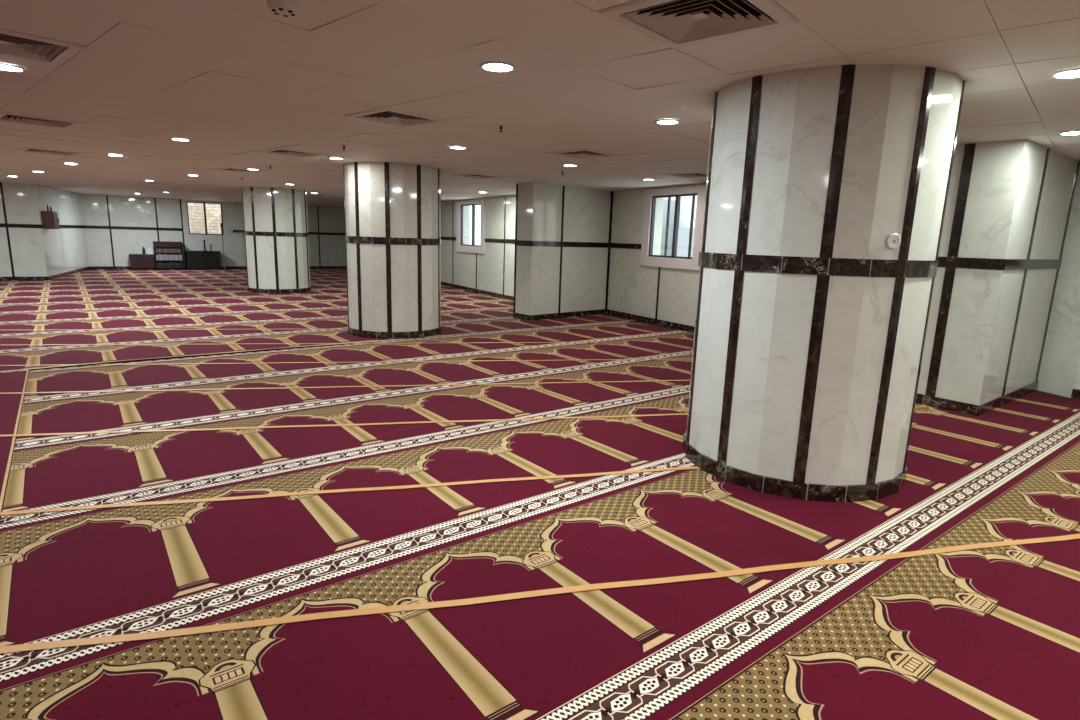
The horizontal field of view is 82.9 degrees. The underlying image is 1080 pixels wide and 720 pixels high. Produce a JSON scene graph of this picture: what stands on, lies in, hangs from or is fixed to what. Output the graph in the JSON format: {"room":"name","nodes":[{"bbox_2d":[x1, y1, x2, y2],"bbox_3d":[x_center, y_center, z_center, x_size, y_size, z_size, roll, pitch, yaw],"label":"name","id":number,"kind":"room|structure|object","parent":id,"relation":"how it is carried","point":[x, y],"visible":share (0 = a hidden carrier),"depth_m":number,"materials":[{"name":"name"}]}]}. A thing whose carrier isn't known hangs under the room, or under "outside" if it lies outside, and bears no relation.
{"room":"mosque","nodes":[
{"label":"mosque","id":0,"kind":"room"},
{"bbox_2d":[0,182,47,276],"bbox_3d":[-14.918,-3.027,13.860,5.742,2.465,0.298,-5,13,-30],"label":"wall","id":1,"kind":"structure","parent":0,"point":[21,200],"depth_m":15.00,"materials":[{"name":"beige stone"}]},
{"bbox_2d":[0,182,7,223],"bbox_3d":[-12.929,-3.784,14.737,0.045,0.965,0.011,-5,13,-30],"label":"trim","id":2,"kind":"structure","parent":1,"relation":"attached to","point":[1,186],"depth_m":14.73,"materials":[{"name":"stone"}]},
{"bbox_2d":[6,227,14,276],"bbox_3d":[-12.964,-2.639,14.967,0.045,1.188,0.011,-5,13,-30],"label":"trim","id":3,"kind":"structure","parent":1,"relation":"attached to","point":[7,230],"depth_m":14.96,"materials":[{"name":"stone"}]},
{"bbox_2d":[0,223,40,227],"bbox_3d":[-14.830,-3.103,13.734,5.704,0.092,0.013,-5,13,-30],"label":"trim","id":4,"kind":"structure","parent":1,"relation":"attached to","point":[1,224],"depth_m":14.97,"materials":[{"name":"stone"}]},
{"bbox_2d":[0,276,47,280],"bbox_3d":[-14.868,-1.844,13.984,5.704,0.100,0.017,-5,13,-30],"label":"baseboard","id":5,"kind":"structure","parent":1,"relation":"attached to","point":[41,277],"depth_m":15.18,"materials":[{"name":"brown stone"}]},
{"bbox_2d":[36,184,88,275],"bbox_3d":[-13.559,-3.670,17.277,0.355,2.465,4.859,-4,13,-26],"label":"wall","id":6,"kind":"structure","parent":0,"point":[65,249],"depth_m":17.03,"materials":[{"name":"beige stone"}]},
{"bbox_2d":[41,205,58,228],"bbox_3d":[-12.415,-3.625,15.511,0.251,0.590,0.460,-4,13,-25],"label":"box","id":7,"kind":"object","parent":6,"relation":"attached to","point":[50,219],"visible":1,"depth_m":15.34,"materials":[{"name":"red paint"}]},
{"bbox_2d":[41,225,84,227],"bbox_3d":[-13.361,-3.756,17.224,0.013,0.092,4.627,-4,13,-25],"label":"trim","id":8,"kind":"structure","parent":6,"relation":"attached to","point":[60,226],"depth_m":17.68,"materials":[{"name":"stone"}]},
{"bbox_2d":[48,266,89,279],"bbox_3d":[-13.398,-2.498,17.477,0.017,0.100,4.627,-4,13,-25],"label":"baseboard","id":9,"kind":"structure","parent":6,"relation":"attached to","point":[85,268],"depth_m":17.16,"materials":[{"name":"brown stone"}]},
{"bbox_2d":[81,194,345,265],"bbox_3d":[-10.681,-4.518,21.953,9.109,2.465,0.250,-6,14,-34],"label":"wall","id":10,"kind":"structure","parent":0,"point":[126,211],"depth_m":20.52,"materials":[{"name":"beige stone"}]},
{"bbox_2d":[106,195,110,225],"bbox_3d":[-13.791,-4.772,19.534,0.045,0.965,0.011,-6,14,-34],"label":"trim","id":11,"kind":"structure","parent":10,"relation":"attached to","point":[106,195],"depth_m":19.52,"materials":[{"name":"stone"}]},
{"bbox_2d":[109,229,114,265],"bbox_3d":[-13.826,-3.627,19.764,0.045,1.188,0.011,-6,14,-34],"label":"trim","id":12,"kind":"structure","parent":10,"relation":"attached to","point":[109,229],"depth_m":19.76,"materials":[{"name":"stone"}]},
{"bbox_2d":[85,225,181,230],"bbox_3d":[-13.253,-4.313,20.016,2.664,0.092,0.013,-6,14,-34],"label":"trim","id":13,"kind":"structure","parent":10,"relation":"attached to","point":[86,226],"depth_m":19.98,"materials":[{"name":"stone"}]},
{"bbox_2d":[154,198,157,226],"bbox_3d":[-12.722,-4.886,20.266,0.045,0.965,0.011,-6,14,-34],"label":"trim","id":14,"kind":"structure","parent":10,"relation":"attached to","point":[154,198],"depth_m":20.26,"materials":[{"name":"stone"}]},
{"bbox_2d":[180,199,185,265],"bbox_3d":[-12.146,-4.322,20.800,0.040,2.245,0.013,-7,14,-37],"label":"trim","id":15,"kind":"structure","parent":10,"relation":"attached to","point":[180,199],"depth_m":20.80,"materials":[{"name":"stone"}]},
{"bbox_2d":[187,202,223,234],"bbox_3d":[-11.570,-4.888,21.132,1.060,1.080,0.095,-6,14,-34],"label":"window","id":16,"kind":"structure","parent":10,"relation":"in","point":[204,207],"depth_m":21.08,"materials":[{"name":"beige glass"}]},
{"bbox_2d":[90,266,345,268],"bbox_3d":[-10.642,-3.335,22.081,9.109,0.100,0.017,-6,14,-34],"label":"baseboard","id":17,"kind":"structure","parent":10,"relation":"attached to","point":[91,267],"depth_m":21.73,"materials":[{"name":"brown stone"}]},
{"bbox_2d":[233,230,344,234],"bbox_3d":[-8.869,-4.779,23.019,4.885,0.092,0.013,-6,14,-34],"label":"trim","id":18,"kind":"structure","parent":10,"relation":"attached to","point":[238,231],"depth_m":23.33,"materials":[{"name":"stone"}]},
{"bbox_2d":[317,206,318,231],"bbox_3d":[-8.420,-5.343,23.213,0.045,0.965,0.011,-6,14,-34],"label":"trim","id":19,"kind":"structure","parent":10,"relation":"attached to","point":[317,206],"depth_m":23.19,"materials":[{"name":"stone"}]},
{"bbox_2d":[318,235,320,265],"bbox_3d":[-8.455,-4.198,23.442,0.045,1.188,0.011,-6,14,-34],"label":"trim","id":20,"kind":"structure","parent":10,"relation":"attached to","point":[318,235],"depth_m":23.43,"materials":[{"name":"stone"}]},
{"bbox_2d":[242,187,310,292],"bbox_3d":[-6.190,-2.805,14.404,1.410,2.345,1.410,-7,14,-37],"label":"pillar","id":21,"kind":"structure","parent":0,"point":[276,234],"depth_m":13.87,"materials":[{"name":"beige stone"}]},
{"bbox_2d":[343,162,440,338],"bbox_3d":[-2.115,-1.569,8.868,1.356,2.345,1.350,-7,14,-37],"label":"pillar","id":22,"kind":"structure","parent":0,"point":[393,241],"depth_m":8.34,"materials":[{"name":"beige stone"}]},
{"bbox_2d":[440,195,515,296],"bbox_3d":[-3.001,-3.510,18.107,0.250,2.465,15.053,-5,13,-30],"label":"wall","id":23,"kind":"structure","parent":0,"point":[489,264],"depth_m":14.99,"materials":[{"name":"beige stone"}]},
{"bbox_2d":[440,237,455,240],"bbox_3d":[-4.553,-4.135,20.471,0.013,0.092,9.271,-5,13,-30],"label":"trim","id":24,"kind":"structure","parent":23,"relation":"attached to","point":[441,238],"depth_m":17.07,"materials":[{"name":"stone"}]},
{"bbox_2d":[452,240,452,283],"bbox_3d":[-2.412,-2.707,16.936,0.011,1.188,0.045,-5,13,-30],"label":"trim","id":25,"kind":"structure","parent":23,"relation":"attached to","point":[452,240],"depth_m":16.95,"materials":[{"name":"stone"}]},
{"bbox_2d":[456,199,485,253],"bbox_3d":[-1.777,-3.426,15.729,0.095,1.310,1.750,-5,13,-30],"label":"window","id":26,"kind":"structure","parent":23,"relation":"in","point":[460,247],"depth_m":15.68,"materials":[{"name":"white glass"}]},
{"bbox_2d":[476,253,476,288],"bbox_3d":[-1.625,-2.273,15.622,0.011,0.900,0.045,-5,13,-30],"label":"trim","id":27,"kind":"structure","parent":23,"relation":"attached to","point":[476,253],"depth_m":15.60,"materials":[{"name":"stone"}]},
{"bbox_2d":[441,281,513,300],"bbox_3d":[-3.150,-2.341,18.275,0.017,0.100,15.053,-5,13,-30],"label":"baseboard","id":28,"kind":"structure","parent":23,"relation":"attached to","point":[489,293],"depth_m":15.52,"materials":[{"name":"brown stone"}]},
{"bbox_2d":[485,238,514,243],"bbox_3d":[-0.354,-2.578,13.351,0.013,0.092,4.012,-5,13,-30],"label":"trim","id":29,"kind":"structure","parent":23,"relation":"attached to","point":[512,241],"depth_m":14.30,"materials":[{"name":"stone"}]},
{"bbox_2d":[503,243,504,294],"bbox_3d":[-0.839,-2.124,14.269,0.011,1.188,0.045,-5,13,-30],"label":"trim","id":30,"kind":"structure","parent":23,"relation":"attached to","point":[504,243],"depth_m":14.26,"materials":[{"name":"stone"}]},
{"bbox_2d":[504,196,505,238],"bbox_3d":[-0.804,-3.269,14.040,0.011,0.965,0.045,-5,13,-30],"label":"trim","id":31,"kind":"structure","parent":23,"relation":"attached to","point":[505,196],"depth_m":14.03,"materials":[{"name":"stone"}]},
{"bbox_2d":[0,321,1067,521],"bbox_3d":[-4.476,-0.395,9.054,16.500,0.147,30.200,-7,14,-37],"label":"floor","id":32,"kind":"structure","parent":0,"point":[640,322],"depth_m":6.54,"materials":[{"name":"red carpet"}]},
{"bbox_2d":[0,371,28,518],"bbox_3d":[-3.380,1.486,-0.587,5.612,0.017,12.696,-7,14,-37],"label":"carpet","id":33,"kind":"object","parent":32,"relation":"on","point":[11,405],"visible":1,"depth_m":4.60,"materials":[{"name":"red carpet"}]},
{"bbox_2d":[0,269,636,372],"bbox_3d":[-8.395,-1.578,13.877,15.706,0.038,16.849,-7,14,-37],"label":"carpet","id":34,"kind":"object","parent":32,"relation":"on","point":[41,311],"visible":0.73,"depth_m":10.27,"materials":[{"name":"red carpet"}]},
{"bbox_2d":[129,254,154,269],"bbox_3d":[-13.054,-3.219,20.070,0.690,0.505,0.427,-6,14,-34],"label":"base cabinet","id":35,"kind":"object","parent":34,"relation":"on","point":[137,261],"visible":1,"depth_m":19.91,"materials":[{"name":"brown wood"}]},
{"bbox_2d":[146,248,152,253],"bbox_3d":[-12.878,-3.604,20.170,0.170,0.222,0.120,-6,14,-34],"label":"tissue box","id":36,"kind":"object","parent":35,"relation":"on","point":[149,251],"visible":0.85,"depth_m":20.14,"materials":[{"name":"white paint"}]},
{"bbox_2d":[67,329,219,329],"bbox_3d":[-6.788,-0.408,8.275,7.807,0.001,0.051,-1,12,-13],"label":"tape","id":37,"kind":"object","parent":34,"relation":"on","point":[67,329],"visible":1,"depth_m":8.56,"materials":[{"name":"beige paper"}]},
{"bbox_2d":[153,241,183,269],"bbox_3d":[-12.445,-3.502,20.496,0.824,0.930,0.325,-6,14,-34],"label":"shelf","id":38,"kind":"object","parent":34,"relation":"on","point":[156,244],"visible":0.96,"depth_m":20.41,"materials":[{"name":"black wood"}]},
{"bbox_2d":[185,251,220,269],"bbox_3d":[-11.592,-3.433,21.047,1.040,0.630,0.456,-6,14,-34],"label":"chest","id":39,"kind":"object","parent":34,"relation":"on","point":[195,260],"visible":1,"depth_m":20.88,"materials":[{"name":"black wood"}]},
{"bbox_2d":[220,223,227,269],"bbox_3d":[-10.901,-3.898,21.032,0.280,1.590,0.280,-7,14,-37],"label":"microphone stand","id":40,"kind":"object","parent":34,"relation":"on","point":[221,224],"visible":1,"depth_m":20.99,"materials":[{"name":"metal"}]},
{"bbox_2d":[31,342,597,344],"bbox_3d":[-4.359,-0.198,7.604,10.579,0.001,0.051,-1,12,-12],"label":"tape","id":41,"kind":"object","parent":34,"relation":"on","point":[477,342],"visible":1,"depth_m":7.88,"materials":[{"name":"beige paper"}]},
{"bbox_2d":[0,321,1079,719],"bbox_3d":[2.154,0.814,3.619,8.342,0.017,12.688,-7,14,-37],"label":"carpet","id":42,"kind":"object","parent":32,"relation":"on","point":[990,633],"visible":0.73,"depth_m":2.84,"materials":[{"name":"red carpet"}]},
{"bbox_2d":[0,359,659,365],"bbox_3d":[-2.192,0.024,6.829,12.440,0.001,0.051,-1,12,-11],"label":"tape","id":43,"kind":"object","parent":42,"relation":"on","point":[581,359],"visible":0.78,"depth_m":6.79,"materials":[{"name":"beige paper"}]},
{"bbox_2d":[0,380,689,393],"bbox_3d":[-1.226,0.245,5.878,11.893,0.001,0.051,-1,12,-12],"label":"tape","id":44,"kind":"object","parent":42,"relation":"on","point":[646,380],"visible":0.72,"depth_m":5.70,"materials":[{"name":"beige paper"}]},
{"bbox_2d":[0,466,699,514],"bbox_3d":[-0.822,0.731,3.514,3.858,0.001,0.051,-1,12,-14],"label":"tape","id":45,"kind":"object","parent":42,"relation":"on","point":[693,467],"visible":0.98,"depth_m":3.43,"materials":[{"name":"beige paper"}]},
{"bbox_2d":[0,406,928,436],"bbox_3d":[-1.087,0.485,4.700,9.613,0.001,0.051,-1,12,-12],"label":"tape","id":46,"kind":"object","parent":42,"relation":"on","point":[915,406],"visible":0.69,"depth_m":4.59,"materials":[{"name":"beige paper"}]},
{"bbox_2d":[0,534,1079,653],"bbox_3d":[2.128,0.922,3.013,8.310,0.001,0.051,-1,12,-13],"label":"tape","id":47,"kind":"object","parent":42,"relation":"on","point":[333,614],"visible":1,"depth_m":2.45,"materials":[{"name":"beige paper"}]},
{"bbox_2d":[0,0,1079,208],"bbox_3d":[-5.119,-2.836,8.009,37.224,0.306,28.824,12,15,41],"label":"ceiling","id":48,"kind":"structure","parent":0,"point":[236,79],"depth_m":3.69,"materials":[{"name":"paint"}]},
{"bbox_2d":[0,63,26,72],"bbox_3d":[-3.191,-1.745,3.648,0.206,0.010,0.206,-7,14,-37],"label":"recessed light","id":49,"kind":"object","parent":48,"relation":"in","point":[3,67],"visible":1,"depth_m":3.65,"materials":[{"name":"white paint"}]},
{"bbox_2d":[0,112,83,128],"bbox_3d":[-4.584,-2.207,5.561,0.594,0.074,0.594,12,15,41],"label":"ceiling vent","id":50,"kind":"object","parent":48,"relation":"in","point":[4,116],"visible":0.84,"depth_m":5.57,"materials":[{"name":"beige metal"}]},
{"bbox_2d":[0,28,86,65],"bbox_3d":[-2.775,-1.669,3.153,0.594,0.074,0.594,12,15,41],"label":"ceiling vent","id":51,"kind":"object","parent":48,"relation":"in","point":[15,44],"visible":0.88,"depth_m":3.24,"materials":[{"name":"beige metal"}]},
{"bbox_2d":[16,147,81,155],"bbox_3d":[-6.394,-2.745,7.969,0.594,0.074,0.594,12,15,41],"label":"ceiling vent","id":52,"kind":"object","parent":48,"relation":"in","point":[24,149],"visible":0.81,"depth_m":7.96,"materials":[{"name":"beige metal"}]},
{"bbox_2d":[106,154,123,156],"bbox_3d":[-5.657,-2.722,8.144,0.206,0.010,0.206,-7,14,-37],"label":"recessed light","id":53,"kind":"object","parent":48,"relation":"in","point":[113,155],"visible":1,"depth_m":8.11,"materials":[{"name":"white paint"}]},
{"bbox_2d":[169,138,191,141],"bbox_3d":[-3.800,-2.328,6.463,0.206,0.010,0.206,-7,14,-37],"label":"recessed light","id":54,"kind":"object","parent":48,"relation":"in","point":[174,139],"visible":1,"depth_m":6.44,"materials":[{"name":"white paint"}]},
{"bbox_2d":[213,167,265,172],"bbox_3d":[-4.776,-3.046,9.716,0.594,0.074,0.594,12,15,41],"label":"ceiling vent","id":55,"kind":"object","parent":48,"relation":"in","point":[223,168],"visible":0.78,"depth_m":9.70,"materials":[{"name":"beige metal"}]},
{"bbox_2d":[266,0,298,16],"bbox_3d":[-1.045,-1.433,2.488,0.124,0.038,0.124,-7,14,-37],"label":"smoke detector","id":56,"kind":"object","parent":48,"relation":"attached to","point":[286,8],"visible":1,"depth_m":2.46,"materials":[{"name":"white paint"}]},
{"bbox_2d":[256,147,326,157],"bbox_3d":[-2.966,-2.507,7.308,0.594,0.074,0.594,12,15,41],"label":"ceiling vent","id":57,"kind":"object","parent":48,"relation":"in","point":[278,151],"visible":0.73,"depth_m":7.30,"materials":[{"name":"beige metal"}]},
{"bbox_2d":[328,157,344,159],"bbox_3d":[-2.572,-2.542,7.719,0.206,0.010,0.206,-7,14,-37],"label":"recessed light","id":58,"kind":"object","parent":48,"relation":"in","point":[332,158],"visible":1,"depth_m":7.68,"materials":[{"name":"white paint"}]},
{"bbox_2d":[343,107,447,127],"bbox_3d":[-1.157,-1.969,4.900,0.594,0.074,0.594,12,15,41],"label":"ceiling vent","id":59,"kind":"object","parent":48,"relation":"in","point":[387,116],"visible":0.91,"depth_m":4.88,"materials":[{"name":"white metal"}]},
{"bbox_2d":[448,146,466,149],"bbox_3d":[-0.865,-2.229,6.421,0.206,0.010,0.206,-7,14,-37],"label":"recessed light","id":60,"kind":"object","parent":48,"relation":"in","point":[450,147],"visible":1,"depth_m":6.39,"materials":[{"name":"white paint"}]},
{"bbox_2d":[452,173,505,178],"bbox_3d":[-0.944,-2.882,9.492,0.594,0.074,0.594,12,15,41],"label":"ceiling vent","id":61,"kind":"object","parent":48,"relation":"in","point":[475,176],"visible":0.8,"depth_m":9.47,"materials":[{"name":"beige metal"}]},
{"bbox_2d":[479,61,516,72],"bbox_3d":[-0.229,-1.587,3.316,0.206,0.010,0.206,-7,14,-37],"label":"recessed light","id":62,"kind":"object","parent":48,"relation":"in","point":[490,66],"visible":1,"depth_m":3.30,"materials":[{"name":"white paint"}]},
{"bbox_2d":[562,164,577,166],"bbox_3d":[0.379,-2.444,7.689,0.206,0.010,0.206,-7,14,-37],"label":"recessed light","id":63,"kind":"object","parent":48,"relation":"in","point":[564,165],"visible":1,"depth_m":7.65,"materials":[{"name":"white paint"}]},
{"bbox_2d":[544,148,620,158],"bbox_3d":[0.461,-2.269,6.647,0.594,0.074,0.594,12,15,41],"label":"ceiling vent","id":64,"kind":"object","parent":48,"relation":"in","point":[584,153],"visible":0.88,"depth_m":6.62,"materials":[{"name":"beige metal"}]},
{"bbox_2d":[654,119,680,124],"bbox_3d":[0.979,-1.825,4.693,0.206,0.010,0.206,-7,14,-37],"label":"recessed light","id":65,"kind":"object","parent":48,"relation":"in","point":[661,121],"visible":1,"depth_m":4.67,"materials":[{"name":"white paint"}]},
{"bbox_2d":[662,172,706,177],"bbox_3d":[2.079,-2.569,8.394,0.594,0.074,0.594,12,15,41],"label":"ceiling vent","id":66,"kind":"object","parent":48,"relation":"in","point":[689,174],"visible":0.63,"depth_m":8.36,"materials":[{"name":"beige metal"}]},
{"bbox_2d":[597,0,799,48],"bbox_3d":[0.652,-1.430,2.493,0.594,0.074,0.594,12,15,41],"label":"ceiling vent","id":67,"kind":"object","parent":48,"relation":"in","point":[674,24],"visible":0.96,"depth_m":2.53,"materials":[{"name":"white metal"}]},
{"bbox_2d":[1048,68,1079,79],"bbox_3d":[2.713,-1.454,3.105,0.206,0.010,0.206,-7,14,-37],"label":"recessed light","id":68,"kind":"object","parent":48,"relation":"in","point":[1074,73],"visible":1,"depth_m":3.12,"materials":[{"name":"white paint"}]},
{"bbox_2d":[1057,130,1079,135],"bbox_3d":[4.047,-1.717,4.627,0.206,0.010,0.206,-7,14,-37],"label":"recessed light","id":69,"kind":"object","parent":48,"relation":"in","point":[1075,132],"visible":1,"depth_m":4.63,"materials":[{"name":"white paint"}]},
{"bbox_2d":[515,182,610,314],"bbox_3d":[0.621,-2.046,11.363,2.324,2.465,0.470,-7,14,-37],"label":"wall pier","id":70,"kind":"object","parent":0,"point":[586,210],"visible":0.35,"depth_m":10.96,"materials":[{"name":"beige stone"}]},
{"bbox_2d":[513,245,516,311],"bbox_3d":[-0.445,-1.443,10.930,0.012,1.188,0.045,-7,14,-37],"label":"trim","id":71,"kind":"structure","parent":70,"relation":"attached to","point":[515,245],"depth_m":10.92,"materials":[{"name":"stone"}]},
{"bbox_2d":[515,183,517,239],"bbox_3d":[-0.410,-2.588,10.700,0.012,0.965,0.045,-7,14,-37],"label":"trim","id":72,"kind":"structure","parent":70,"relation":"attached to","point":[517,183],"depth_m":10.69,"materials":[{"name":"stone"}]},
{"bbox_2d":[513,312,529,320],"bbox_3d":[-0.334,-0.775,10.896,0.017,0.100,0.470,-7,15,-39],"label":"baseboard","id":73,"kind":"structure","parent":70,"relation":"attached to","point":[515,315],"depth_m":10.88,"materials":[{"name":"brown stone"}]},
{"bbox_2d":[515,240,531,245],"bbox_3d":[-0.294,-2.034,10.645,0.013,0.092,0.470,-7,15,-39],"label":"trim","id":74,"kind":"structure","parent":70,"relation":"attached to","point":[517,242],"depth_m":10.64,"materials":[{"name":"stone"}]},
{"bbox_2d":[558,247,562,312],"bbox_3d":[0.368,-1.446,11.069,0.045,1.188,0.011,-9,15,-42],"label":"trim","id":75,"kind":"structure","parent":70,"relation":"attached to","point":[561,248],"depth_m":11.06,"materials":[{"name":"stone"}]},
{"bbox_2d":[561,186,564,241],"bbox_3d":[0.403,-2.591,10.840,0.045,0.965,0.011,-9,15,-42],"label":"trim","id":76,"kind":"structure","parent":70,"relation":"attached to","point":[563,193],"depth_m":10.84,"materials":[{"name":"stone"}]},
{"bbox_2d":[530,309,605,320],"bbox_3d":[0.567,-0.846,11.389,2.017,0.100,0.017,-9,15,-42],"label":"baseboard","id":77,"kind":"object","parent":70,"relation":"attached to","point":[600,311],"visible":1,"depth_m":11.31,"materials":[{"name":"brown stone"}]},
{"bbox_2d":[532,241,609,247],"bbox_3d":[0.604,-2.105,11.138,2.017,0.092,0.013,-9,15,-42],"label":"trim","id":78,"kind":"structure","parent":70,"relation":"attached to","point":[534,243],"depth_m":11.06,"materials":[{"name":"stone"}]},
{"bbox_2d":[605,248,608,308],"bbox_3d":[1.314,-1.587,11.923,0.045,1.188,0.011,-9,15,-42],"label":"trim","id":79,"kind":"structure","parent":70,"relation":"attached to","point":[608,248],"depth_m":11.92,"materials":[{"name":"stone"}]},
{"bbox_2d":[608,191,611,242],"bbox_3d":[1.349,-2.732,11.694,0.045,0.965,0.011,-9,15,-42],"label":"trim","id":80,"kind":"structure","parent":70,"relation":"attached to","point":[611,191],"depth_m":11.69,"materials":[{"name":"stone"}]},
{"bbox_2d":[606,183,705,325],"bbox_3d":[2.081,-1.882,10.769,0.260,2.465,2.620,-4,13,-29],"label":"wall","id":81,"kind":"structure","parent":0,"point":[632,289],"depth_m":11.02,"materials":[{"name":"beige stone"}]},
{"bbox_2d":[606,309,694,332],"bbox_3d":[1.935,-0.714,10.941,0.017,0.100,2.620,-4,13,-29],"label":"baseboard","id":82,"kind":"structure","parent":81,"relation":"attached to","point":[669,324],"depth_m":10.82,"materials":[{"name":"brown stone"}]},
{"bbox_2d":[640,184,705,270],"bbox_3d":[2.236,-2.205,10.228,0.130,1.320,1.505,-4,13,-29],"label":"window","id":83,"kind":"structure","parent":81,"relation":"attached to","point":[674,261],"depth_m":10.19,"materials":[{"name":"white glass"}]},
{"bbox_2d":[682,64,965,502],"bbox_3d":[1.727,-0.467,3.960,1.402,2.345,1.401,-7,14,-37],"label":"pillar","id":84,"kind":"structure","parent":0,"point":[810,331],"depth_m":3.40,"materials":[{"name":"beige stone"}]},
{"bbox_2d":[886,233,900,248],"bbox_3d":[1.871,-0.628,3.234,0.082,0.082,0.010,0,11,-10],"label":"cover plate","id":85,"kind":"object","parent":84,"relation":"attached to","point":[893,241],"visible":1,"depth_m":3.23,"materials":[{"name":"white paint"}]},
{"bbox_2d":[917,139,1077,404],"bbox_3d":[4.330,-0.912,6.279,1.995,2.465,1.251,-7,14,-37],"label":"wall pier","id":86,"kind":"object","parent":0,"point":[1004,187],"visible":0.33,"depth_m":5.44,"materials":[{"name":"beige stone"}]},
{"bbox_2d":[925,267,955,396],"bbox_3d":[3.667,-0.248,5.601,0.011,1.188,0.080,-7,14,-37],"label":"trim","id":87,"kind":"structure","parent":86,"relation":"attached to","point":[949,275],"depth_m":5.59,"materials":[{"name":"stone"}]},
{"bbox_2d":[916,393,978,415],"bbox_3d":[3.503,0.343,5.909,0.017,0.100,1.251,-7,14,-37],"label":"baseboard","id":88,"kind":"structure","parent":86,"relation":"attached to","point":[966,408],"depth_m":5.60,"materials":[{"name":"brown stone"}]},
{"bbox_2d":[947,143,975,256],"bbox_3d":[3.703,-1.393,5.372,0.011,0.965,0.080,-7,14,-37],"label":"trim","id":89,"kind":"structure","parent":86,"relation":"attached to","point":[969,150],"depth_m":5.37,"materials":[{"name":"stone"}]},
{"bbox_2d":[938,257,1004,269],"bbox_3d":[3.543,-0.916,5.657,0.013,0.092,1.250,-7,14,-37],"label":"trim","id":90,"kind":"structure","parent":86,"relation":"attached to","point":[953,262],"depth_m":5.35,"materials":[{"name":"stone"}]},
{"bbox_2d":[977,381,1038,415],"bbox_3d":[4.604,0.362,5.982,1.825,0.100,0.017,-7,14,-38],"label":"baseboard","id":91,"kind":"object","parent":86,"relation":"attached to","point":[995,403],"visible":1,"depth_m":5.88,"materials":[{"name":"brown stone"}]},
{"bbox_2d":[1002,270,1027,395],"bbox_3d":[4.424,-0.245,5.703,0.050,1.188,0.012,-7,14,-37],"label":"trim","id":92,"kind":"structure","parent":86,"relation":"attached to","point":[1025,272],"depth_m":5.69,"materials":[{"name":"stone"}]},
{"bbox_2d":[1003,259,1061,269],"bbox_3d":[4.642,-0.897,5.731,1.825,0.092,0.013,-7,14,-38],"label":"trim","id":93,"kind":"structure","parent":86,"relation":"attached to","point":[1009,264],"depth_m":5.62,"materials":[{"name":"stone"}]},
{"bbox_2d":[1027,148,1049,258],"bbox_3d":[4.459,-1.390,5.473,0.050,0.965,0.012,-7,14,-37],"label":"trim","id":94,"kind":"structure","parent":86,"relation":"attached to","point":[1048,149],"depth_m":5.46,"materials":[{"name":"stone"}]},
{"bbox_2d":[1037,167,1079,397],"bbox_3d":[7.434,-0.317,3.785,0.400,2.465,6.900,-7,14,-37],"label":"wall","id":95,"kind":"structure","parent":0,"point":[1059,374],"depth_m":6.24,"materials":[{"name":"beige stone"}]},
{"bbox_2d":[1035,269,1058,381],"bbox_3d":[5.297,-0.355,6.387,0.050,1.188,0.012,-7,14,-37],"label":"trim","id":96,"kind":"structure","parent":95,"relation":"attached to","point":[1057,273],"depth_m":6.37,"materials":[{"name":"stone"}]},
{"bbox_2d":[1059,161,1079,259],"bbox_3d":[5.333,-1.500,6.158,0.050,0.965,0.012,-7,14,-37],"label":"trim","id":97,"kind":"structure","parent":95,"relation":"attached to","point":[1078,165],"depth_m":6.15,"materials":[{"name":"stone"}]},
{"bbox_2d":[1071,389,1079,399],"bbox_3d":[7.372,0.901,3.719,0.017,0.100,6.450,-7,14,-37],"label":"baseboard","id":98,"kind":"structure","parent":95,"relation":"attached to","point":[1075,392],"depth_m":6.18,"materials":[{"name":"brown stone"}]},
{"label":"outside","id":99,"kind":"structure","parent":0,"visible":0},
{"bbox_2d":[660,199,694,256],"bbox_3d":[2.629,-2.102,12.882,0.900,2.500,1.150,-7,14,-37],"label":"outside","id":100,"kind":"object","parent":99,"point":[683,233],"visible":0.04,"depth_m":12.31,"materials":[{"name":"white"}]},
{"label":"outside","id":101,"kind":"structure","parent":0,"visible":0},
{"bbox_2d":[469,205,480,244],"bbox_3d":[-0.940,-3.928,20.681,0.200,2.800,13.500,-7,14,-37],"label":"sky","id":102,"kind":"structure","parent":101,"point":[477,209],"depth_m":22.14,"materials":[{"name":"white"}]},
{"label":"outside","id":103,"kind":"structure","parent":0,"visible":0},
{"bbox_2d":[188,203,221,233],"bbox_3d":[-12.358,-5.051,22.483,5.500,3.600,0.200,-7,14,-37],"label":"wall","id":104,"kind":"structure","parent":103,"point":[195,210],"depth_m":22.39,"materials":[{"name":"brown stone"}]},
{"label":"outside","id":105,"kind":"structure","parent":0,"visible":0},
{"bbox_2d":[664,196,696,227],"bbox_3d":[4.693,-2.020,11.262,0.200,3.100,8.400,-7,14,-37],"label":"sky","id":106,"kind":"structure","parent":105,"point":[686,202],"depth_m":13.00,"materials":[{"name":"white"}]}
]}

